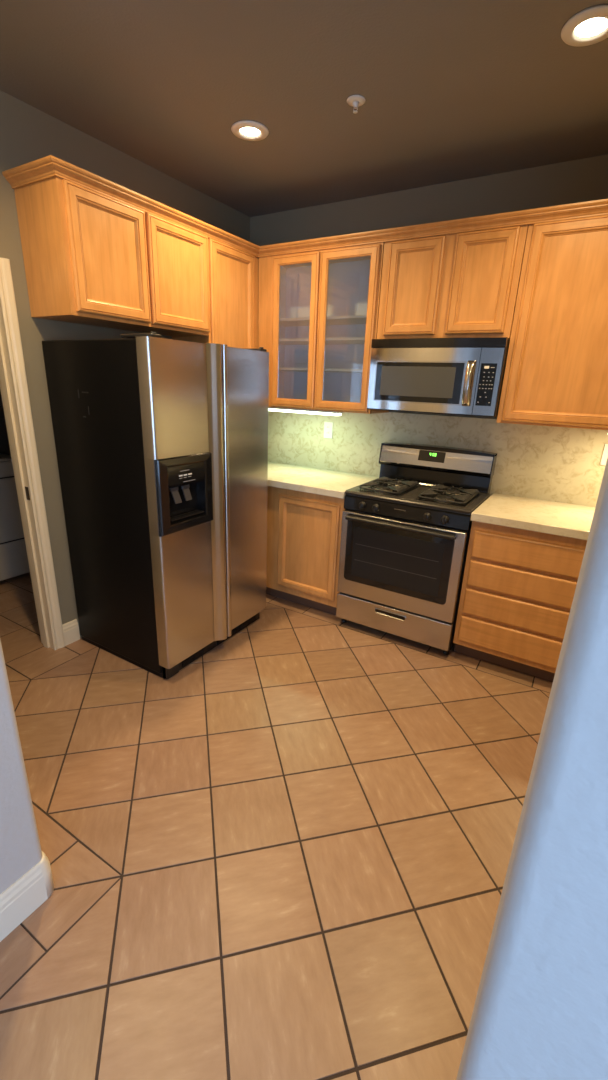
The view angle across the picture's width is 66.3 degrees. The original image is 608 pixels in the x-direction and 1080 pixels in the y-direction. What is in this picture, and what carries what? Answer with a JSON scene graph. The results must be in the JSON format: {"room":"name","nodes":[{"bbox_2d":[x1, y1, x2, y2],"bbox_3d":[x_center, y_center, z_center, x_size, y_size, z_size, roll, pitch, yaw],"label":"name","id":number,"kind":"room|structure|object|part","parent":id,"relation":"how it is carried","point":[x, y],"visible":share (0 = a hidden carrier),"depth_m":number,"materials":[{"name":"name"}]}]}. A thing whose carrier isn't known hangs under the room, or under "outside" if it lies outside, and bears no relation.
{"room":"kitchen","nodes":[
{"label":"kitchen","id":0,"kind":"room"},
{"bbox_2d":[0,390,10,454],"bbox_3d":[-3.011,-1.028,3.330,0.120,2.680,1.920,13,21,29],"label":"wall","id":1,"kind":"structure","parent":0,"point":[4,442],"depth_m":4.00,"materials":[{"name":"grey paint"}]},
{"bbox_2d":[0,639,41,893],"bbox_3d":[-2.136,0.079,0.131,1.403,2.680,3.053,13,21,29],"label":"wall","id":2,"kind":"structure","parent":0,"point":[20,847],"depth_m":1.29,"materials":[{"name":"grey paint"}]},
{"bbox_2d":[0,850,53,941],"bbox_3d":[-2.110,1.294,0.507,1.278,0.142,3.058,13,21,29],"label":"baseboard","id":3,"kind":"structure","parent":2,"relation":"attached to","point":[30,891],"depth_m":1.37,"materials":[{"name":"white paint"}]},
{"bbox_2d":[0,90,249,637],"bbox_3d":[-1.166,-0.784,2.816,0.120,2.680,2.580,13,21,29],"label":"wall","id":4,"kind":"structure","parent":0,"point":[28,134],"depth_m":2.40,"materials":[{"name":"grey paint"}]},
{"bbox_2d":[0,258,64,649],"bbox_3d":[-1.658,-0.239,2.162,0.148,2.027,0.805,13,21,29],"label":"trim","id":5,"kind":"structure","parent":4,"relation":"attached to","point":[13,379],"depth_m":2.41,"materials":[{"name":"beige paint"}]},
{"bbox_3d":[-1.457,-0.245,2.451,0.028,0.070,0.004,13,21,29],"label":"strike plate","id":6,"kind":"part","parent":5,"relation":"part of","materials":[{"name":"metal"}]},
{"bbox_2d":[62,619,79,645],"bbox_3d":[-1.403,0.555,2.800,0.015,0.135,0.097,13,21,29],"label":"baseboard","id":7,"kind":"structure","parent":4,"relation":"attached to","point":[71,633],"depth_m":2.79,"materials":[{"name":"beige paint"}]},
{"bbox_2d":[14,176,209,336],"bbox_3d":[-0.939,-1.426,2.476,0.343,0.540,0.912,13,21,29],"label":"upper cabinet","id":8,"kind":"object","parent":4,"relation":"attached to","point":[92,258],"visible":1,"depth_m":2.22,"materials":[{"name":"brown wood"}]},
{"bbox_3d":[-0.915,-1.339,2.219,0.020,0.506,0.424,13,21,29],"label":"door","id":9,"kind":"part","parent":8,"relation":"part of","materials":[{"name":"brown wood"}]},
{"bbox_3d":[-0.921,-1.341,2.222,0.004,0.385,0.303,13,21,29],"label":"door panel","id":10,"kind":"part","parent":8,"relation":"part of","materials":[{"name":"brown wood"}]},
{"bbox_3d":[-0.682,-1.453,2.584,0.020,0.506,0.436,13,21,29],"label":"door","id":11,"kind":"part","parent":8,"relation":"part of","materials":[{"name":"brown wood"}]},
{"bbox_3d":[-0.688,-1.454,2.587,0.004,0.385,0.315,13,21,29],"label":"door panel","id":12,"kind":"part","parent":8,"relation":"part of","materials":[{"name":"brown wood"}]},
{"bbox_2d":[2,155,607,256],"bbox_3d":[0.326,-1.491,1.926,3.008,0.052,1.450,13,21,29],"label":"crown molding","id":13,"kind":"structure","parent":8,"relation":"attached to","point":[49,166],"depth_m":2.34,"materials":[{"name":"brown wood"}]},
{"bbox_2d":[172,237,258,348],"bbox_3d":[-0.500,-1.444,3.247,0.339,0.965,0.809,13,21,29],"label":"upper cabinet","id":14,"kind":"object","parent":4,"relation":"attached to","point":[233,273],"visible":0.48,"depth_m":2.96,"materials":[{"name":"brown wood"}]},
{"bbox_3d":[-0.456,-1.367,3.026,0.020,0.933,0.424,13,21,29],"label":"door","id":15,"kind":"part","parent":14,"relation":"part of","materials":[{"name":"brown wood"}]},
{"bbox_3d":[-0.462,-1.368,3.029,0.004,0.812,0.303,13,21,29],"label":"door panel","id":16,"kind":"part","parent":14,"relation":"part of","materials":[{"name":"brown wood"}]},
{"bbox_2d":[0,573,552,1079],"bbox_3d":[-0.767,1.238,1.239,7.382,0.120,5.900,13,21,29],"label":"floor","id":17,"kind":"structure","parent":0,"point":[284,854],"depth_m":1.61,"materials":[{"name":"beige tile"}]},
{"bbox_2d":[0,453,29,580],"bbox_3d":[-2.555,-0.208,3.471,0.642,1.070,0.690,13,21,29],"label":"washing machine","id":18,"kind":"object","parent":17,"relation":"on","point":[13,552],"visible":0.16,"depth_m":3.49,"materials":[{"name":"white metal"}]},
{"bbox_3d":[-2.490,-0.576,3.316,0.500,0.019,0.650,13,21,29],"label":"lid","id":19,"kind":"part","parent":18,"relation":"part of","materials":[{"name":"black metal"}]},
{"bbox_2d":[42,332,268,678],"bbox_3d":[-0.766,-0.229,2.716,0.826,1.720,0.872,13,21,29],"label":"refrigerator","id":20,"kind":"object","parent":17,"relation":"on","point":[161,444],"visible":1,"depth_m":2.38,"materials":[{"name":"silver metal"}]},
{"bbox_3d":[-0.595,-0.143,2.358,0.073,1.598,0.423,13,21,29],"label":"freezer door","id":21,"kind":"part","parent":20,"relation":"part of","materials":[{"name":"metal"}]},
{"bbox_3d":[-0.456,-0.176,2.472,0.040,1.604,0.074,13,21,29],"label":"handle","id":22,"kind":"part","parent":20,"relation":"part of","materials":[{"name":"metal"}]},
{"bbox_3d":[-0.416,-0.196,2.534,0.040,1.604,0.058,13,21,29],"label":"handle","id":23,"kind":"part","parent":20,"relation":"part of","materials":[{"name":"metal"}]},
{"bbox_3d":[-0.366,-0.254,2.717,0.073,1.598,0.441,13,21,29],"label":"door","id":24,"kind":"part","parent":20,"relation":"part of","materials":[{"name":"metal"}]},
{"bbox_2d":[266,486,344,614],"bbox_3d":[-0.125,-0.042,3.574,1.210,0.868,0.604,13,21,29],"label":"base cabinet","id":25,"kind":"object","parent":17,"relation":"on","point":[304,529],"visible":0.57,"depth_m":3.17,"materials":[{"name":"brown wood"}]},
{"bbox_3d":[0.020,0.049,3.159,0.343,0.549,0.004,13,21,29],"label":"door panel","id":26,"kind":"part","parent":25,"relation":"part of","materials":[{"name":"brown wood"}]},
{"bbox_3d":[0.016,0.051,3.154,0.464,0.670,0.020,13,21,29],"label":"door","id":27,"kind":"part","parent":25,"relation":"part of","materials":[{"name":"brown wood"}]},
{"bbox_2d":[268,462,378,498],"bbox_3d":[-0.111,-0.472,3.421,1.212,0.045,0.620,13,21,29],"label":"countertop","id":28,"kind":"structure","parent":25,"relation":"on","point":[324,482],"depth_m":3.21,"materials":[{"name":"beige stone"}]},
{"bbox_2d":[336,442,496,654],"bbox_3d":[0.706,0.015,3.014,0.758,1.178,0.669,13,21,29],"label":"gas range","id":29,"kind":"object","parent":17,"relation":"on","point":[405,531],"visible":1,"depth_m":2.83,"materials":[{"name":"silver metal"}]},
{"bbox_3d":[0.349,-0.208,2.823,0.048,0.048,0.024,13,21,29],"label":"knob","id":30,"kind":"part","parent":29,"relation":"part of","materials":[{"name":"black plastic"}]},
{"bbox_3d":[0.425,-0.191,2.780,0.048,0.048,0.024,13,21,29],"label":"knob","id":31,"kind":"part","parent":29,"relation":"part of","materials":[{"name":"black plastic"}]},
{"bbox_3d":[0.535,0.464,2.898,0.210,0.036,0.006,13,21,29],"label":"handle","id":32,"kind":"part","parent":29,"relation":"part of","materials":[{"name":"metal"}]},
{"bbox_3d":[0.545,0.502,2.928,0.750,0.174,0.036,13,21,29],"label":"storage drawer","id":33,"kind":"part","parent":29,"relation":"part of","materials":[{"name":"metal"}]},
{"bbox_3d":[0.545,0.107,2.778,0.656,0.438,0.005,13,21,29],"label":"oven glass","id":34,"kind":"part","parent":29,"relation":"part of","materials":[{"name":"black glass"}]},
{"bbox_3d":[0.543,-0.075,2.701,0.660,0.031,0.036,13,21,29],"label":"handle","id":35,"kind":"part","parent":29,"relation":"part of","materials":[{"name":"silver metal"}]},
{"bbox_3d":[0.558,0.147,2.808,0.750,0.548,0.040,13,21,29],"label":"oven door","id":36,"kind":"part","parent":29,"relation":"part of","materials":[{"name":"metal"}]},
{"bbox_3d":[0.587,-0.168,2.732,0.758,0.089,0.054,13,21,29],"label":"control panel","id":37,"kind":"part","parent":29,"relation":"part of","materials":[{"name":"black metal"}]},
{"bbox_2d":[345,478,489,514],"bbox_3d":[0.712,-0.284,2.904,0.758,0.029,0.515,13,21,29],"label":"cooktop","id":38,"kind":"object","parent":29,"relation":"in","point":[409,498],"depth_m":2.78,"materials":[{"name":"black metal"}]},
{"bbox_3d":[0.693,-0.129,2.628,0.048,0.048,0.024,13,21,29],"label":"knob","id":39,"kind":"part","parent":29,"relation":"part of","materials":[{"name":"black plastic"}]},
{"bbox_3d":[0.838,-0.549,3.052,0.174,0.067,0.017,13,21,29],"label":"clock panel","id":40,"kind":"part","parent":29,"relation":"part of","materials":[{"name":"black plastic"}]},
{"bbox_3d":[0.849,-0.532,3.051,0.732,0.112,0.033,13,21,29],"label":"steel panel","id":41,"kind":"part","parent":29,"relation":"part of","materials":[{"name":"silver metal"}]},
{"bbox_3d":[0.779,-0.110,2.579,0.048,0.048,0.024,13,21,29],"label":"knob","id":42,"kind":"part","parent":29,"relation":"part of","materials":[{"name":"black plastic"}]},
{"bbox_2d":[453,521,586,681],"bbox_3d":[1.487,0.328,2.659,1.025,0.868,0.604,13,21,29],"label":"base cabinet","id":43,"kind":"object","parent":17,"relation":"on","point":[519,585],"visible":0.56,"depth_m":2.51,"materials":[{"name":"brown wood"}]},
{"bbox_3d":[1.155,0.570,2.588,0.570,0.161,0.020,13,21,29],"label":"drawer","id":44,"kind":"part","parent":43,"relation":"part of","materials":[{"name":"brown wood"}]},
{"bbox_3d":[1.161,0.402,2.531,0.570,0.154,0.020,13,21,29],"label":"drawer","id":45,"kind":"part","parent":43,"relation":"part of","materials":[{"name":"brown wood"}]},
{"bbox_3d":[1.168,0.238,2.476,0.570,0.151,0.020,13,21,29],"label":"drawer","id":46,"kind":"part","parent":43,"relation":"part of","materials":[{"name":"brown wood"}]},
{"bbox_3d":[1.174,0.075,2.422,0.570,0.155,0.020,13,21,29],"label":"drawer","id":47,"kind":"part","parent":43,"relation":"part of","materials":[{"name":"brown wood"}]},
{"bbox_2d":[471,493,594,539],"bbox_3d":[1.498,-0.103,2.507,1.028,0.045,0.620,13,21,29],"label":"countertop","id":48,"kind":"structure","parent":43,"relation":"on","point":[542,516],"depth_m":2.49,"materials":[{"name":"beige stone"}]},
{"bbox_2d":[0,0,607,216],"bbox_3d":[-0.579,-1.391,0.321,7.040,0.100,5.970,13,21,29],"label":"ceiling","id":49,"kind":"structure","parent":0,"point":[452,90],"depth_m":1.88,"materials":[{"name":"brown paint"}]},
{"bbox_2d":[231,120,268,140],"bbox_3d":[-0.259,-1.961,2.233,0.180,0.011,0.180,13,21,29],"label":"recessed light","id":50,"kind":"object","parent":49,"relation":"in","point":[248,130],"visible":1,"depth_m":2.22,"materials":[{"name":"white plastic"}]},
{"bbox_2d":[347,95,365,113],"bbox_3d":[0.219,-1.839,1.972,0.080,0.043,0.080,13,21,29],"label":"sprinkler","id":51,"kind":"object","parent":49,"relation":"attached to","point":[355,101],"visible":1,"depth_m":1.96,"materials":[{"name":"white plastic"}]},
{"bbox_2d":[561,4,607,46],"bbox_3d":[0.940,-1.675,1.520,0.180,0.011,0.180,13,21,29],"label":"recessed light","id":52,"kind":"object","parent":49,"relation":"in","point":[589,26],"visible":1,"depth_m":1.52,"materials":[{"name":"white plastic"}]},
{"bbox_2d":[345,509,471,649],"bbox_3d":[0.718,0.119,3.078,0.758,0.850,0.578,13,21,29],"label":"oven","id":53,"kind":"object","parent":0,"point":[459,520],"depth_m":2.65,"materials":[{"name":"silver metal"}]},
{"bbox_2d":[250,154,607,418],"bbox_3d":[0.872,-0.820,3.159,3.250,2.680,0.120,13,21,29],"label":"wall","id":54,"kind":"structure","parent":0,"point":[586,179],"depth_m":2.75,"materials":[{"name":"grey paint"}]},
{"bbox_2d":[258,242,388,413],"bbox_3d":[0.139,-1.387,3.151,0.886,0.965,0.339,13,21,29],"label":"upper cabinet","id":55,"kind":"object","parent":54,"relation":"attached to","point":[319,309],"visible":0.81,"depth_m":3.15,"materials":[{"name":"brown wood"}]},
{"bbox_3d":[-0.068,-1.368,3.096,0.241,0.821,0.004,13,21,29],"label":"glass pane","id":56,"kind":"part","parent":55,"relation":"part of","materials":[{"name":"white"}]},
{"bbox_3d":[-0.069,-1.367,3.094,0.350,0.930,0.020,13,21,29],"label":"door","id":57,"kind":"part","parent":55,"relation":"part of","materials":[{"name":"brown wood"}]},
{"bbox_2d":[268,407,342,415],"bbox_3d":[-0.014,-0.911,3.282,0.605,0.030,0.080,13,21,29],"label":"light","id":58,"kind":"object","parent":55,"relation":"attached to","point":[291,410],"visible":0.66,"depth_m":3.23,"materials":[{"name":"white plastic"}]},
{"bbox_2d":[279,367,362,372],"bbox_3d":[0.137,-1.179,3.232,0.847,0.017,0.280,13,21,29],"label":"shelf","id":59,"kind":"object","parent":55,"relation":"attached to","point":[281,369],"depth_m":3.23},
{"bbox_2d":[279,337,364,344],"bbox_3d":[0.144,-1.356,3.173,0.847,0.017,0.280,13,21,29],"label":"shelf","id":60,"kind":"object","parent":55,"relation":"attached to","point":[340,340],"depth_m":3.13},
{"bbox_2d":[280,315,366,326],"bbox_3d":[0.149,-1.474,3.133,0.847,0.017,0.280,13,21,29],"label":"shelf","id":61,"kind":"object","parent":55,"relation":"attached to","point":[353,320],"depth_m":3.12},
{"bbox_3d":[0.258,-1.295,2.912,0.279,0.823,0.004,13,21,29],"label":"glass pane","id":62,"kind":"part","parent":55,"relation":"part of","materials":[{"name":"white"}]},
{"bbox_3d":[0.256,-1.294,2.909,0.388,0.932,0.020,13,21,29],"label":"door","id":63,"kind":"part","parent":55,"relation":"part of","materials":[{"name":"brown wood"}]},
{"bbox_2d":[268,411,607,506],"bbox_3d":[0.827,-0.562,3.185,3.006,0.572,0.014,13,21,29],"label":"backsplash","id":64,"kind":"structure","parent":54,"relation":"attached to","point":[549,463],"depth_m":2.99,"materials":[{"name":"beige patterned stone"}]},
{"bbox_2d":[324,422,332,438],"bbox_3d":[0.182,-0.826,3.500,0.074,0.120,0.010,13,21,29],"label":"wall outlet","id":65,"kind":"object","parent":64,"relation":"attached to","point":[328,426],"visible":1,"depth_m":3.50,"materials":[{"name":"white plastic"}]},
{"bbox_2d":[600,444,607,465],"bbox_3d":[1.725,-0.479,2.622,0.074,0.120,0.010,13,21,29],"label":"wall outlet","id":66,"kind":"object","parent":64,"relation":"attached to","point":[605,451],"visible":0.86,"depth_m":2.63,"materials":[{"name":"white plastic"}]},
{"bbox_2d":[377,224,528,338],"bbox_3d":[0.851,-1.432,2.684,0.760,0.529,0.334,13,21,29],"label":"upper cabinet","id":67,"kind":"object","parent":54,"relation":"attached to","point":[464,284],"visible":0.85,"depth_m":2.53,"materials":[{"name":"brown wood"}]},
{"bbox_3d":[0.620,-1.432,2.647,0.190,0.365,0.004,13,21,29],"label":"door panel","id":68,"kind":"part","parent":67,"relation":"part of","materials":[{"name":"brown wood"}]},
{"bbox_3d":[0.617,-1.430,2.642,0.311,0.486,0.020,13,21,29],"label":"door","id":69,"kind":"part","parent":67,"relation":"part of","materials":[{"name":"brown wood"}]},
{"bbox_2d":[367,337,509,416],"bbox_3d":[0.805,-0.974,2.788,0.758,0.402,0.442,13,21,29],"label":"microwave","id":70,"kind":"object","parent":67,"relation":"attached to","point":[452,376],"visible":0.97,"depth_m":2.61,"materials":[{"name":"silver metal"}]},
{"bbox_3d":[0.653,-0.912,2.692,0.516,0.216,0.022,13,21,29],"label":"door glass","id":71,"kind":"part","parent":70,"relation":"part of","materials":[{"name":"black glass"}]},
{"bbox_3d":[0.671,-0.925,2.692,0.638,0.345,0.037,13,21,29],"label":"door","id":72,"kind":"part","parent":70,"relation":"part of","materials":[{"name":"metal"}]},
{"bbox_3d":[0.732,-0.754,2.746,0.752,0.006,0.072,13,21,29],"label":"trim","id":73,"kind":"part","parent":70,"relation":"part of","materials":[{"name":"black plastic"}]},
{"bbox_3d":[0.892,-0.851,2.530,0.046,0.236,0.051,13,21,29],"label":"handle","id":74,"kind":"part","parent":70,"relation":"part of","materials":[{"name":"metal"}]},
{"bbox_3d":[0.936,-1.360,2.467,0.190,0.367,0.004,13,21,29],"label":"door panel","id":75,"kind":"part","parent":67,"relation":"part of","materials":[{"name":"brown wood"}]},
{"bbox_3d":[0.933,-1.358,2.462,0.311,0.488,0.020,13,21,29],"label":"door","id":76,"kind":"part","parent":67,"relation":"part of","materials":[{"name":"brown wood"}]},
{"bbox_2d":[496,215,607,429],"bbox_3d":[1.608,-1.050,2.319,1.028,0.965,0.334,13,21,29],"label":"upper cabinet","id":77,"kind":"object","parent":54,"relation":"attached to","point":[556,373],"visible":1,"depth_m":2.33,"materials":[{"name":"brown wood"}]},
{"bbox_2d":[456,458,607,1079],"bbox_3d":[1.295,0.313,-0.169,2.463,2.680,0.130,13,21,29],"label":"wall","id":78,"kind":"structure","parent":0,"point":[540,1010],"depth_m":0.44,"materials":[{"name":"pale blue paint"}]}
]}

